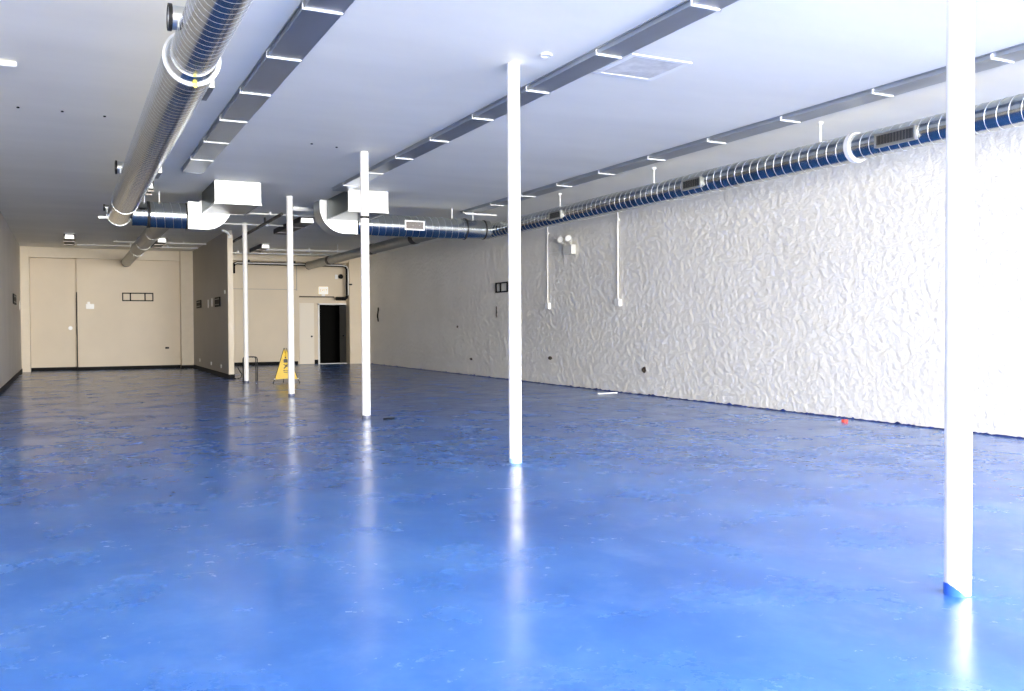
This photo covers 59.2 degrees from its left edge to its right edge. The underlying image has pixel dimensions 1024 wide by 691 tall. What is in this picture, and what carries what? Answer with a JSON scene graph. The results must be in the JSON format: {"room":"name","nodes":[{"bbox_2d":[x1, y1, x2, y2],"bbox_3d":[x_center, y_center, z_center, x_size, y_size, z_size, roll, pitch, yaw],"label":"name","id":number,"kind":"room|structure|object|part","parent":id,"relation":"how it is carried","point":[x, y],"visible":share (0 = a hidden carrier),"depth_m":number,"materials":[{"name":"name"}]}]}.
{"room":"empty commercial unit","nodes":[
{"label":"empty commercial unit","id":0,"kind":"room"},
{"bbox_2d":[0,212,21,387],"bbox_3d":[-5.646,-0.762,8.350,0.200,3.930,46.400,-1,1,-26],"label":"wall","id":1,"kind":"structure","parent":0,"point":[10,314],"depth_m":22.39,"materials":[{"name":"grey paint"}]},
{"bbox_2d":[0,369,22,393],"bbox_3d":[-12.638,0.879,22.775,0.020,0.110,12.000,-1,1,-26],"label":"baseboard","id":2,"kind":"structure","parent":1,"relation":"attached to","point":[15,376],"depth_m":22.00,"materials":[{"name":"black paint"}]},
{"bbox_2d":[13,293,16,304],"bbox_3d":[-13.485,-1.252,24.437,0.036,0.270,1.400,-1,1,-26],"label":"wall plaque","id":3,"kind":"object","parent":1,"relation":"attached to","point":[14,295],"visible":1,"depth_m":24.11,"materials":[{"name":"black paint"}]},
{"bbox_2d":[29,258,180,367],"bbox_3d":[-13.236,-1.174,29.695,5.145,3.930,0.400,-1,1,-26],"label":"wall","id":4,"kind":"structure","parent":0,"point":[117,332],"depth_m":29.43,"materials":[{"name":"beige paint"}]},
{"bbox_2d":[76,292,77,370],"bbox_3d":[-14.077,-0.459,29.172,0.027,2.530,0.215,-1,1,-26],"label":"trim","id":5,"kind":"structure","parent":4,"relation":"attached to","point":[76,292],"depth_m":29.08,"materials":[{"name":"black paint"}]},
{"bbox_2d":[86,302,93,308],"bbox_3d":[-13.686,-1.302,29.230,0.240,0.230,0.030,-1,1,-26],"label":"wall plate","id":6,"kind":"object","parent":4,"relation":"attached to","point":[88,305],"visible":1,"depth_m":29.21,"materials":[{"name":"white plastic"}]},
{"bbox_2d":[20,246,179,371],"bbox_3d":[-13.345,-1.168,29.419,4.705,3.930,0.600,-1,1,-26],"label":"trim","id":7,"kind":"structure","parent":4,"relation":"attached to","point":[26,252],"depth_m":28.46,"materials":[{"name":"beige paint"}]},
{"bbox_2d":[31,365,193,370],"bbox_3d":[-13.052,0.736,29.645,4.898,0.110,0.390,-1,1,-20],"label":"baseboard","id":8,"kind":"structure","parent":4,"relation":"attached to","point":[149,366],"depth_m":29.55,"materials":[{"name":"black paint"}]},
{"bbox_2d":[122,293,153,300],"bbox_3d":[-12.397,-1.607,29.863,0.960,0.280,0.030,-1,1,-26],"label":"mounting frame","id":9,"kind":"object","parent":4,"relation":"attached to","point":[122,293],"visible":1,"depth_m":29.87,"materials":[{"name":"black paint"}]},
{"bbox_3d":[-12.398,-1.730,29.860,0.960,0.035,0.030,-1,1,-26],"label":"rail","id":10,"kind":"part","parent":9,"relation":"part of","materials":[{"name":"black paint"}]},
{"bbox_3d":[-12.396,-1.485,29.866,0.960,0.035,0.030,-1,1,-26],"label":"rail","id":11,"kind":"part","parent":9,"relation":"part of","materials":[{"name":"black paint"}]},
{"bbox_2d":[193,230,231,373],"bbox_3d":[-9.298,-1.150,27.584,0.120,3.930,8.280,-1,1,-26],"label":"wall","id":12,"kind":"structure","parent":0,"point":[210,259],"depth_m":26.52,"materials":[{"name":"beige paint"}]},
{"bbox_2d":[179,251,193,364],"bbox_3d":[-11.019,-1.203,30.486,0.390,3.930,0.550,-1,1,-26],"label":"trim","id":13,"kind":"structure","parent":12,"relation":"attached to","point":[186,257],"depth_m":30.24,"materials":[{"name":"beige paint"}]},
{"bbox_2d":[196,300,201,307],"bbox_3d":[-10.052,-1.325,28.926,0.036,0.250,1.000,-1,1,-26],"label":"wall plaque","id":14,"kind":"object","parent":12,"relation":"attached to","point":[198,303],"visible":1,"depth_m":28.87,"materials":[{"name":"black paint"}]},
{"bbox_2d":[194,365,234,378],"bbox_3d":[-9.270,0.755,27.588,0.160,0.120,8.360,-1,1,-26],"label":"baseboard","id":15,"kind":"structure","parent":12,"relation":"attached to","point":[228,376],"depth_m":25.89,"materials":[{"name":"black paint"}]},
{"bbox_2d":[215,297,220,306],"bbox_3d":[-8.299,-1.229,25.387,0.036,0.270,0.900,-1,1,-26],"label":"wall plaque","id":16,"kind":"object","parent":12,"relation":"attached to","point":[217,299],"visible":1,"depth_m":25.28,"materials":[{"name":"black paint"}]},
{"bbox_2d":[222,230,231,237],"bbox_3d":[-7.491,-2.935,23.675,0.104,0.205,0.280,1,2,40],"label":"pipe","id":17,"kind":"object","parent":12,"relation":"attached to","point":[224,231],"visible":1,"depth_m":23.65,"materials":[{"name":"white plastic"}]},
{"bbox_2d":[227,235,233,373],"bbox_3d":[-7.447,-1.081,23.849,0.138,3.690,0.062,-1,1,-26],"label":"trim","id":18,"kind":"structure","parent":12,"relation":"attached to","point":[229,240],"depth_m":23.82,"materials":[{"name":"beige paint"}]},
{"bbox_2d":[233,261,345,363],"bbox_3d":[-8.390,-1.264,32.736,6.040,3.930,0.150,-1,1,-26],"label":"wall","id":19,"kind":"structure","parent":0,"point":[267,309],"depth_m":32.55,"materials":[{"name":"beige paint"}]},
{"bbox_2d":[233,266,296,290],"bbox_3d":[-9.449,-2.430,32.098,3.570,0.900,0.014,-1,1,-26],"label":"trim","id":20,"kind":"structure","parent":19,"relation":"attached to","point":[296,266],"depth_m":32.87,"materials":[{"name":"beige paint"}]},
{"bbox_2d":[234,360,317,365],"bbox_3d":[-9.093,0.634,32.322,4.320,0.160,0.030,-1,1,-26],"label":"baseboard","id":21,"kind":"structure","parent":19,"relation":"attached to","point":[316,361],"depth_m":32.39,"materials":[{"name":"black paint"}]},
{"bbox_2d":[233,254,348,263],"bbox_3d":[-8.551,-3.115,32.315,5.390,0.210,0.400,-1,1,-26],"label":"trim","id":22,"kind":"structure","parent":19,"relation":"attached to","point":[236,257],"depth_m":32.20,"materials":[{"name":"beige paint"}]},
{"bbox_2d":[233,260,351,299],"bbox_3d":[-7.840,-2.331,32.318,4.275,1.405,0.272,-1,1,-26],"label":"insulated pipe","id":23,"kind":"object","parent":19,"relation":"attached to","point":[236,262],"visible":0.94,"depth_m":32.31,"materials":[{"name":"black"}]},
{"bbox_2d":[299,303,314,363],"bbox_3d":[-7.517,-0.445,33.049,0.540,2.230,0.090,-1,1,-26],"label":"door","id":24,"kind":"structure","parent":19,"relation":"in","point":[306,310],"depth_m":33.05,"materials":[{"name":"beige paint"}]},
{"bbox_2d":[299,296,333,297],"bbox_3d":[-7.192,-1.793,33.196,1.290,0.045,0.070,-1,1,-26],"label":"trim","id":25,"kind":"structure","parent":19,"relation":"attached to","point":[299,296],"depth_m":33.28,"materials":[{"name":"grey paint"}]},
{"bbox_2d":[318,287,327,295],"bbox_3d":[-6.971,-1.994,33.294,0.340,0.350,0.085,-1,1,-26],"label":"exit sign","id":26,"kind":"object","parent":19,"relation":"attached to","point":[322,290],"visible":1,"depth_m":33.26,"materials":[{"name":"white plastic"}]},
{"bbox_2d":[318,303,345,363],"bbox_3d":[-6.659,-0.446,33.581,1.190,2.240,0.200,-1,1,-26],"label":"trim","id":27,"kind":"structure","parent":19,"relation":"attached to","point":[318,303],"depth_m":33.25,"materials":[{"name":"white paint"}]},
{"bbox_2d":[335,274,342,278],"bbox_3d":[-6.437,-2.567,33.539,0.290,0.180,0.100,-1,1,-26],"label":"fire alarm","id":28,"kind":"object","parent":19,"relation":"attached to","point":[340,276],"visible":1,"depth_m":33.51,"materials":[{"name":"black paint"}]},
{"bbox_2d":[339,306,345,362],"bbox_3d":[-6.443,-0.437,34.301,0.095,2.150,0.900,-1,1,-26],"label":"door","id":29,"kind":"structure","parent":19,"relation":"in","point":[342,309],"depth_m":34.31,"materials":[{"name":"grey paint"}]},
{"bbox_2d":[346,258,361,363],"bbox_3d":[-5.822,-1.297,33.644,0.630,3.930,0.500,-1,1,-26],"label":"trim","id":30,"kind":"structure","parent":19,"relation":"attached to","point":[353,303],"depth_m":33.39,"materials":[{"name":"beige paint"}]},
{"bbox_2d":[319,305,345,362],"bbox_3d":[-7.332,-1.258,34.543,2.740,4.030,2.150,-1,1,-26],"label":"doorway","id":31,"kind":"structure","parent":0,"point":[329,314],"depth_m":35.70,"materials":[{"name":"black"}]},
{"bbox_2d":[0,363,1023,690],"bbox_3d":[-0.489,1.221,10.941,11.685,0.200,46.400,-1,1,-26],"label":"floor","id":32,"kind":"structure","parent":0,"point":[165,529],"depth_m":5.62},
{"bbox_2d":[242,223,248,382],"bbox_3d":[-6.561,-1.050,22.194,0.120,3.930,0.120,-1,1,-26],"label":"support post","id":33,"kind":"object","parent":32,"relation":"on","point":[244,227],"visible":1,"depth_m":22.15,"materials":[{"name":"metal"}]},
{"bbox_2d":[242,356,257,381],"bbox_3d":[-6.659,0.583,22.941,0.381,0.633,0.589,-1,1,-17],"label":"metal stand","id":34,"kind":"object","parent":32,"relation":"on","point":[255,357],"visible":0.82,"depth_m":22.75,"materials":[{"name":"grey metal"}]},
{"bbox_2d":[273,348,299,383],"bbox_3d":[-5.585,0.485,22.107,0.646,0.853,0.544,-1,1,-26],"label":"sign","id":35,"kind":"object","parent":32,"relation":"on","point":[282,371],"visible":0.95,"depth_m":21.95,"materials":[{"name":"yellow plastic"}]},
{"bbox_3d":[-5.514,0.459,21.965,0.551,0.731,0.165,-1,1,-26],"label":"panel","id":36,"kind":"part","parent":35,"relation":"part of","materials":[{"name":"yellow plastic"}]},
{"bbox_2d":[286,196,294,395],"bbox_3d":[-4.366,-0.968,17.762,0.129,3.930,0.129,-1,1,-26],"label":"support post","id":37,"kind":"object","parent":32,"relation":"on","point":[289,199],"visible":1,"depth_m":17.71,"materials":[{"name":"metal"}]},
{"bbox_2d":[360,151,370,418],"bbox_3d":[-2.171,-0.886,13.330,0.133,3.930,0.133,-1,1,-26],"label":"support post","id":38,"kind":"object","parent":32,"relation":"on","point":[364,171],"visible":1,"depth_m":13.28,"materials":[{"name":"metal"}]},
{"bbox_2d":[507,62,521,463],"bbox_3d":[0.024,-0.804,8.899,0.129,3.930,0.129,-1,1,-26],"label":"support post","id":39,"kind":"object","parent":32,"relation":"on","point":[513,68],"visible":1,"depth_m":8.85,"materials":[{"name":"metal"}]},
{"bbox_2d":[943,0,974,597],"bbox_3d":[2.219,-0.721,4.467,0.129,3.930,0.129,-1,1,-26],"label":"support post","id":40,"kind":"object","parent":32,"relation":"on","point":[960,22],"visible":1,"depth_m":4.43,"materials":[{"name":"metal"}]},
{"bbox_2d":[0,0,1023,257],"bbox_3d":[-0.955,-2.924,11.750,11.685,0.200,48.400,-1,1,-26],"label":"ceiling","id":41,"kind":"structure","parent":0,"point":[387,76],"depth_m":10.01,"materials":[{"name":"paint"}]},
{"bbox_2d":[0,60,16,66],"bbox_3d":[-5.027,-2.706,8.565,0.565,0.059,0.058,-1,1,-26],"label":"ceiling lamp","id":42,"kind":"object","parent":41,"relation":"attached to","point":[7,63],"visible":1,"depth_m":8.64,"materials":[{"name":"white"}]},
{"bbox_2d":[63,234,74,245],"bbox_3d":[-12.526,-2.979,25.493,0.310,0.149,2.300,-1,1,-26],"label":"ceiling fixture","id":43,"kind":"object","parent":41,"relation":"attached to","point":[69,239],"visible":1,"depth_m":24.75,"materials":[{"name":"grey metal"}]},
{"bbox_2d":[113,240,134,242],"bbox_3d":[-11.129,-3.046,26.423,1.023,0.069,0.048,-1,1,-22],"label":"conduit","id":44,"kind":"object","parent":41,"relation":"attached to","point":[116,240],"visible":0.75,"depth_m":26.34,"materials":[{"name":"white plastic"}]},
{"bbox_2d":[77,243,197,248],"bbox_3d":[-11.527,-3.074,27.853,3.463,0.069,0.095,-1,1,-25],"label":"conduit","id":45,"kind":"object","parent":41,"relation":"attached to","point":[93,244],"visible":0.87,"depth_m":27.62,"materials":[{"name":"white plastic"}]},
{"bbox_2d":[121,227,168,266],"bbox_3d":[-9.571,-2.715,23.285,0.372,0.616,13.250,-1,1,-26],"label":"duct","id":46,"kind":"object","parent":41,"relation":"hanging from","point":[148,237],"visible":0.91,"depth_m":21.74,"materials":[{"name":"grey metal"}]},
{"bbox_2d":[145,181,153,194],"bbox_3d":[-6.529,-2.812,16.134,0.190,0.149,1.000,-1,1,-26],"label":"ceiling fixture","id":47,"kind":"object","parent":41,"relation":"attached to","point":[151,187],"visible":0.46,"depth_m":15.95,"materials":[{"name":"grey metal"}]},
{"bbox_2d":[151,238,166,247],"bbox_3d":[-10.429,-3.013,26.587,0.300,0.149,2.200,-1,1,-26],"label":"ceiling fixture","id":48,"kind":"object","parent":41,"relation":"attached to","point":[160,242],"visible":0.91,"depth_m":26.05,"materials":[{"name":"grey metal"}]},
{"bbox_2d":[98,0,252,225],"bbox_3d":[-2.034,-2.369,6.002,0.587,0.656,24.640,-1,1,-26],"label":"spiral duct","id":49,"kind":"object","parent":41,"relation":"hanging from","point":[189,64],"visible":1,"depth_m":7.48,"materials":[{"name":"metal"}]},
{"bbox_2d":[103,204,108,210],"bbox_3d":[-7.505,-2.547,16.784,0.194,0.162,0.142,-1,1,-26],"label":"tap","id":50,"kind":"object","parent":49,"relation":"on","point":[105,207],"depth_m":16.72,"materials":[{"name":"grey metal"}]},
{"bbox_2d":[115,160,123,173],"bbox_3d":[-5.522,-2.521,12.778,0.194,0.197,0.212,-1,1,-26],"label":"tap","id":51,"kind":"object","parent":49,"relation":"on","point":[118,164],"depth_m":12.70,"materials":[{"name":"grey metal"}]},
{"bbox_2d":[155,167,161,178],"bbox_3d":[-4.757,-2.342,12.110,0.050,0.120,0.520,-1,1,-26],"label":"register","id":52,"kind":"object","parent":49,"relation":"attached to","point":[157,176],"depth_m":12.02,"materials":[{"name":"white metal"}]},
{"bbox_2d":[166,3,183,30],"bbox_3d":[-2.413,-2.375,6.541,0.159,0.197,0.212,-1,1,-26],"label":"tap","id":53,"kind":"object","parent":49,"relation":"on","point":[173,14],"depth_m":6.47,"materials":[{"name":"grey metal"}]},
{"bbox_2d":[201,80,213,100],"bbox_3d":[-2.673,-2.264,7.903,0.050,0.120,0.490,-1,1,-26],"label":"register","id":54,"kind":"object","parent":49,"relation":"attached to","point":[211,87],"depth_m":7.83,"materials":[{"name":"white metal"}]},
{"bbox_2d":[131,192,228,231],"bbox_3d":[-6.323,-2.565,17.247,1.770,0.695,0.517,-1,1,-26],"label":"duct","id":55,"kind":"object","parent":41,"relation":"hanging from","point":[187,216],"visible":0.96,"depth_m":17.03,"materials":[{"name":"metal"}]},
{"bbox_2d":[165,242,205,244],"bbox_3d":[-9.772,-3.065,26.972,1.184,0.069,0.047,-1,1,-21],"label":"conduit","id":56,"kind":"object","parent":41,"relation":"attached to","point":[167,242],"visible":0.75,"depth_m":26.98,"materials":[{"name":"white plastic"}]},
{"bbox_2d":[201,180,261,215],"bbox_3d":[-5.183,-2.700,16.595,0.814,0.405,1.652,-1,1,-26],"label":"box","id":57,"kind":"object","parent":41,"relation":"attached to","point":[221,196],"visible":1,"depth_m":15.97,"materials":[{"name":"grey metal"}]},
{"bbox_3d":[-5.535,-2.701,16.439,0.020,0.393,1.620,-1,1,-26],"label":"panel","id":58,"kind":"part","parent":57,"relation":"part of","materials":[{"name":"grey metal"}]},
{"bbox_3d":[-5.184,-2.521,16.605,0.750,0.018,1.600,-1,1,-26],"label":"panel","id":59,"kind":"part","parent":57,"relation":"part of","materials":[{"name":"white metal"}]},
{"bbox_3d":[-4.826,-2.693,15.875,0.790,0.393,0.020,-1,1,-26],"label":"panel","id":60,"kind":"part","parent":57,"relation":"part of","materials":[{"name":"white metal"}]},
{"bbox_2d":[223,223,282,226],"bbox_3d":[-6.601,-2.971,22.011,1.983,0.079,0.042,-1,1,-23],"label":"conduit","id":61,"kind":"object","parent":41,"relation":"attached to","point":[267,225],"visible":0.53,"depth_m":22.06,"materials":[{"name":"white metal"}]},
{"bbox_2d":[233,213,282,242],"bbox_3d":[-6.465,-2.936,22.525,0.070,0.174,7.001,-1,1,-26],"label":"conduit","id":62,"kind":"object","parent":41,"relation":"attached to","point":[280,214],"visible":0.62,"depth_m":21.23,"materials":[{"name":"grey metal"}]},
{"bbox_2d":[249,244,269,252],"bbox_3d":[-8.007,-3.068,28.567,0.300,0.149,2.000,-1,1,-26],"label":"ceiling fixture","id":63,"kind":"object","parent":41,"relation":"attached to","point":[261,247],"visible":1,"depth_m":28.23,"materials":[{"name":"grey metal"}]},
{"bbox_2d":[181,0,354,172],"bbox_3d":[-1.278,-2.684,6.739,0.356,0.062,17.700,-1,1,-26],"label":"cable tray","id":64,"kind":"object","parent":41,"relation":"attached to","point":[311,20],"visible":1,"depth_m":8.92,"materials":[{"name":"white metal"}]},
{"bbox_2d":[273,224,286,234],"label":"ceiling fixture","id":65,"kind":"object","parent":41,"relation":"attached to","point":[279,230],"depth_m":23.08,"materials":[{"name":"grey metal"}]},
{"bbox_2d":[249,212,313,216],"bbox_3d":[-5.059,-2.948,20.272,3.801,0.069,0.053,-1,1,-25],"label":"conduit","id":66,"kind":"object","parent":41,"relation":"attached to","point":[269,213],"visible":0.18,"depth_m":20.15,"materials":[{"name":"white metal"}]},
{"bbox_2d":[233,251,332,255],"bbox_3d":[-8.138,-3.137,30.566,4.590,0.094,0.051,-1,1,-23],"label":"conduit","id":67,"kind":"object","parent":41,"relation":"attached to","point":[237,252],"visible":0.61,"depth_m":30.68,"materials":[{"name":"white metal"}]},
{"bbox_2d":[293,217,313,231],"label":"ceiling fixture","id":68,"kind":"object","parent":41,"relation":"attached to","point":[300,222],"depth_m":21.23,"materials":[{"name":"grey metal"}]},
{"bbox_2d":[293,207,313,211],"bbox_3d":[-4.473,-2.927,19.382,0.540,0.080,0.080,-1,1,-26],"label":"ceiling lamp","id":69,"kind":"object","parent":41,"relation":"attached to","point":[305,209],"visible":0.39,"depth_m":19.34,"materials":[{"name":"white plastic"}]},
{"bbox_2d":[266,248,344,251],"bbox_3d":[-6.229,-3.110,29.416,3.597,0.119,0.065,-1,1,-21],"label":"conduit","id":70,"kind":"object","parent":41,"relation":"attached to","point":[308,250],"visible":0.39,"depth_m":29.25,"materials":[{"name":"white plastic"}]},
{"bbox_2d":[326,190,388,220],"bbox_3d":[-3.050,-2.732,17.707,0.804,0.410,1.552,-1,1,-26],"label":"box","id":71,"kind":"object","parent":41,"relation":"attached to","point":[345,206],"visible":0.73,"depth_m":17.15,"materials":[{"name":"grey metal"}]},
{"bbox_3d":[-3.397,-2.733,17.553,0.020,0.398,1.520,-1,1,-26],"label":"panel","id":72,"kind":"part","parent":71,"relation":"part of","materials":[{"name":"grey metal"}]},
{"bbox_3d":[-3.051,-2.550,17.716,0.740,0.018,1.500,-1,1,-26],"label":"panel","id":73,"kind":"part","parent":71,"relation":"part of","materials":[{"name":"white metal"}]},
{"bbox_3d":[-2.715,-2.726,17.031,0.780,0.398,0.020,-1,1,-26],"label":"panel","id":74,"kind":"part","parent":71,"relation":"part of","materials":[{"name":"white metal"}]},
{"bbox_2d":[305,236,436,269],"bbox_3d":[-4.240,-2.813,25.610,0.290,0.575,12.690,-1,1,-26],"label":"duct","id":75,"kind":"object","parent":41,"relation":"hanging from","point":[397,242],"visible":0.79,"depth_m":24.66,"materials":[{"name":"grey metal"}]},
{"bbox_2d":[313,200,496,239],"bbox_3d":[-2.211,-2.644,19.289,3.975,0.666,0.505,-1,1,-26],"label":"duct","id":76,"kind":"object","parent":41,"relation":"hanging from","point":[385,225],"visible":0.85,"depth_m":19.12,"materials":[{"name":"metal"}]},
{"bbox_2d":[404,220,424,230],"bbox_3d":[-2.065,-2.544,19.106,0.440,0.200,0.045,-1,1,-26],"label":"register","id":77,"kind":"object","parent":76,"relation":"attached to","point":[409,225],"depth_m":19.10,"materials":[{"name":"white metal"}]},
{"bbox_2d":[406,222,423,228],"bbox_3d":[-2.060,-2.542,19.096,0.390,0.136,0.012,-1,1,-26],"label":"grille","id":78,"kind":"object","parent":76,"relation":"attached to","point":[409,225],"depth_m":19.10,"materials":[{"name":"silver metal"}]},
{"bbox_2d":[331,0,738,191],"bbox_3d":[0.940,-2.730,8.378,0.308,0.062,18.670,-1,1,-26],"label":"cable tray","id":79,"kind":"object","parent":41,"relation":"attached to","point":[687,12],"visible":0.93,"depth_m":8.98,"materials":[{"name":"white metal"}]},
{"bbox_2d":[540,52,551,57],"bbox_3d":[0.324,-2.752,8.547,0.120,0.022,0.120,-1,1,-26],"label":"smoke detector","id":80,"kind":"object","parent":41,"relation":"attached to","point":[545,54],"visible":1,"depth_m":8.52,"materials":[{"name":"white paint"}]},
{"bbox_2d":[593,53,691,80],"bbox_3d":[1.298,-2.774,9.012,0.700,0.008,0.710,-1,1,-26],"label":"ceiling vent","id":81,"kind":"object","parent":41,"relation":"in","point":[632,66],"visible":1,"depth_m":8.99,"materials":[{"name":"white metal"}]},
{"bbox_2d":[460,43,1023,213],"bbox_3d":[3.602,-2.797,10.884,0.350,0.062,20.800,-1,1,-26],"label":"cable tray","id":82,"kind":"object","parent":41,"relation":"attached to","point":[1013,54],"visible":0.92,"depth_m":11.17,"materials":[{"name":"white metal"}]},
{"bbox_2d":[490,93,1023,238],"bbox_3d":[4.938,-2.499,9.403,0.404,0.612,24.550,-1,1,-26],"label":"spiral duct","id":83,"kind":"object","parent":41,"relation":"hanging from","point":[1007,112],"visible":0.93,"depth_m":11.84,"materials":[{"name":"metal"}]},
{"bbox_2d":[548,210,561,220],"bbox_3d":[0.831,-2.501,17.313,0.050,0.160,0.470,-1,1,-26],"label":"register","id":84,"kind":"object","parent":83,"relation":"attached to","point":[553,215],"depth_m":17.31,"materials":[{"name":"grey metal"}]},
{"bbox_3d":[0.931,-2.816,17.507,0.060,0.280,0.040,-1,1,-26],"label":"hanger rod","id":85,"kind":"part","parent":83,"relation":"part of","materials":[{"name":"white metal"}]},
{"bbox_3d":[2.316,-2.764,14.712,0.060,0.280,0.040,-1,1,-26],"label":"hanger rod","id":86,"kind":"part","parent":83,"relation":"part of","materials":[{"name":"white metal"}]},
{"bbox_2d":[681,176,701,190],"bbox_3d":[2.700,-2.431,13.541,0.050,0.160,0.450,-1,1,-26],"label":"register","id":87,"kind":"object","parent":83,"relation":"attached to","point":[691,183],"depth_m":13.53,"materials":[{"name":"grey metal"}]},
{"bbox_3d":[3.922,-2.704,11.468,0.060,0.280,0.040,-1,1,-26],"label":"hanger rod","id":88,"kind":"part","parent":83,"relation":"part of","materials":[{"name":"white metal"}]},
{"bbox_2d":[877,129,911,143],"bbox_3d":[4.349,-2.370,10.235,0.018,0.110,0.480,-1,1,-26],"label":"grille","id":89,"kind":"object","parent":83,"relation":"attached to","point":[895,136],"depth_m":10.22,"materials":[{"name":"silver metal"}]},
{"bbox_2d":[874,125,917,147],"bbox_3d":[4.354,-2.370,10.238,0.050,0.160,0.560,-1,1,-26],"label":"register","id":90,"kind":"object","parent":83,"relation":"attached to","point":[902,135],"depth_m":10.22,"materials":[{"name":"grey metal"}]},
{"bbox_2d":[369,125,1023,436],"bbox_3d":[4.646,-0.924,13.445,0.200,3.930,46.400,-1,1,-26],"label":"wall","id":91,"kind":"structure","parent":0,"point":[822,291],"depth_m":14.45,"materials":[{"name":"white paint"}]},
{"bbox_2d":[495,281,507,292],"bbox_3d":[-0.212,-1.488,22.982,0.030,0.265,0.940,-1,1,-26],"label":"mounting frame","id":92,"kind":"object","parent":91,"relation":"attached to","point":[500,283],"visible":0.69,"depth_m":23.12,"materials":[{"name":"black paint"}]},
{"bbox_2d":[545,227,550,308],"bbox_3d":[0.817,-1.933,20.843,0.070,2.175,0.190,-1,1,-26],"label":"conduit","id":93,"kind":"object","parent":91,"relation":"attached to","point":[547,305],"visible":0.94,"depth_m":20.83,"materials":[{"name":"white paint"}]},
{"bbox_2d":[548,235,575,254],"bbox_3d":[1.037,-2.220,20.222,0.219,0.411,1.230,-1,1,-26],"label":"emergency light","id":94,"kind":"object","parent":91,"relation":"attached to","point":[570,249],"visible":1,"depth_m":19.81,"materials":[{"name":"grey plastic"}]},
{"bbox_2d":[614,213,621,305],"bbox_3d":[2.131,-1.884,18.191,0.070,2.175,0.190,-1,1,-26],"label":"conduit","id":95,"kind":"object","parent":91,"relation":"attached to","point":[617,302],"visible":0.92,"depth_m":18.18,"materials":[{"name":"white paint"}]},
{"bbox_2d":[371,363,1023,438],"bbox_3d":[1.044,0.887,20.540,0.052,0.043,28.052,-1,1,-26],"label":"baseboard","id":96,"kind":"structure","parent":91,"relation":"attached to","point":[653,395],"depth_m":14.72,"materials":[{"name":"blue paint"}]}
]}

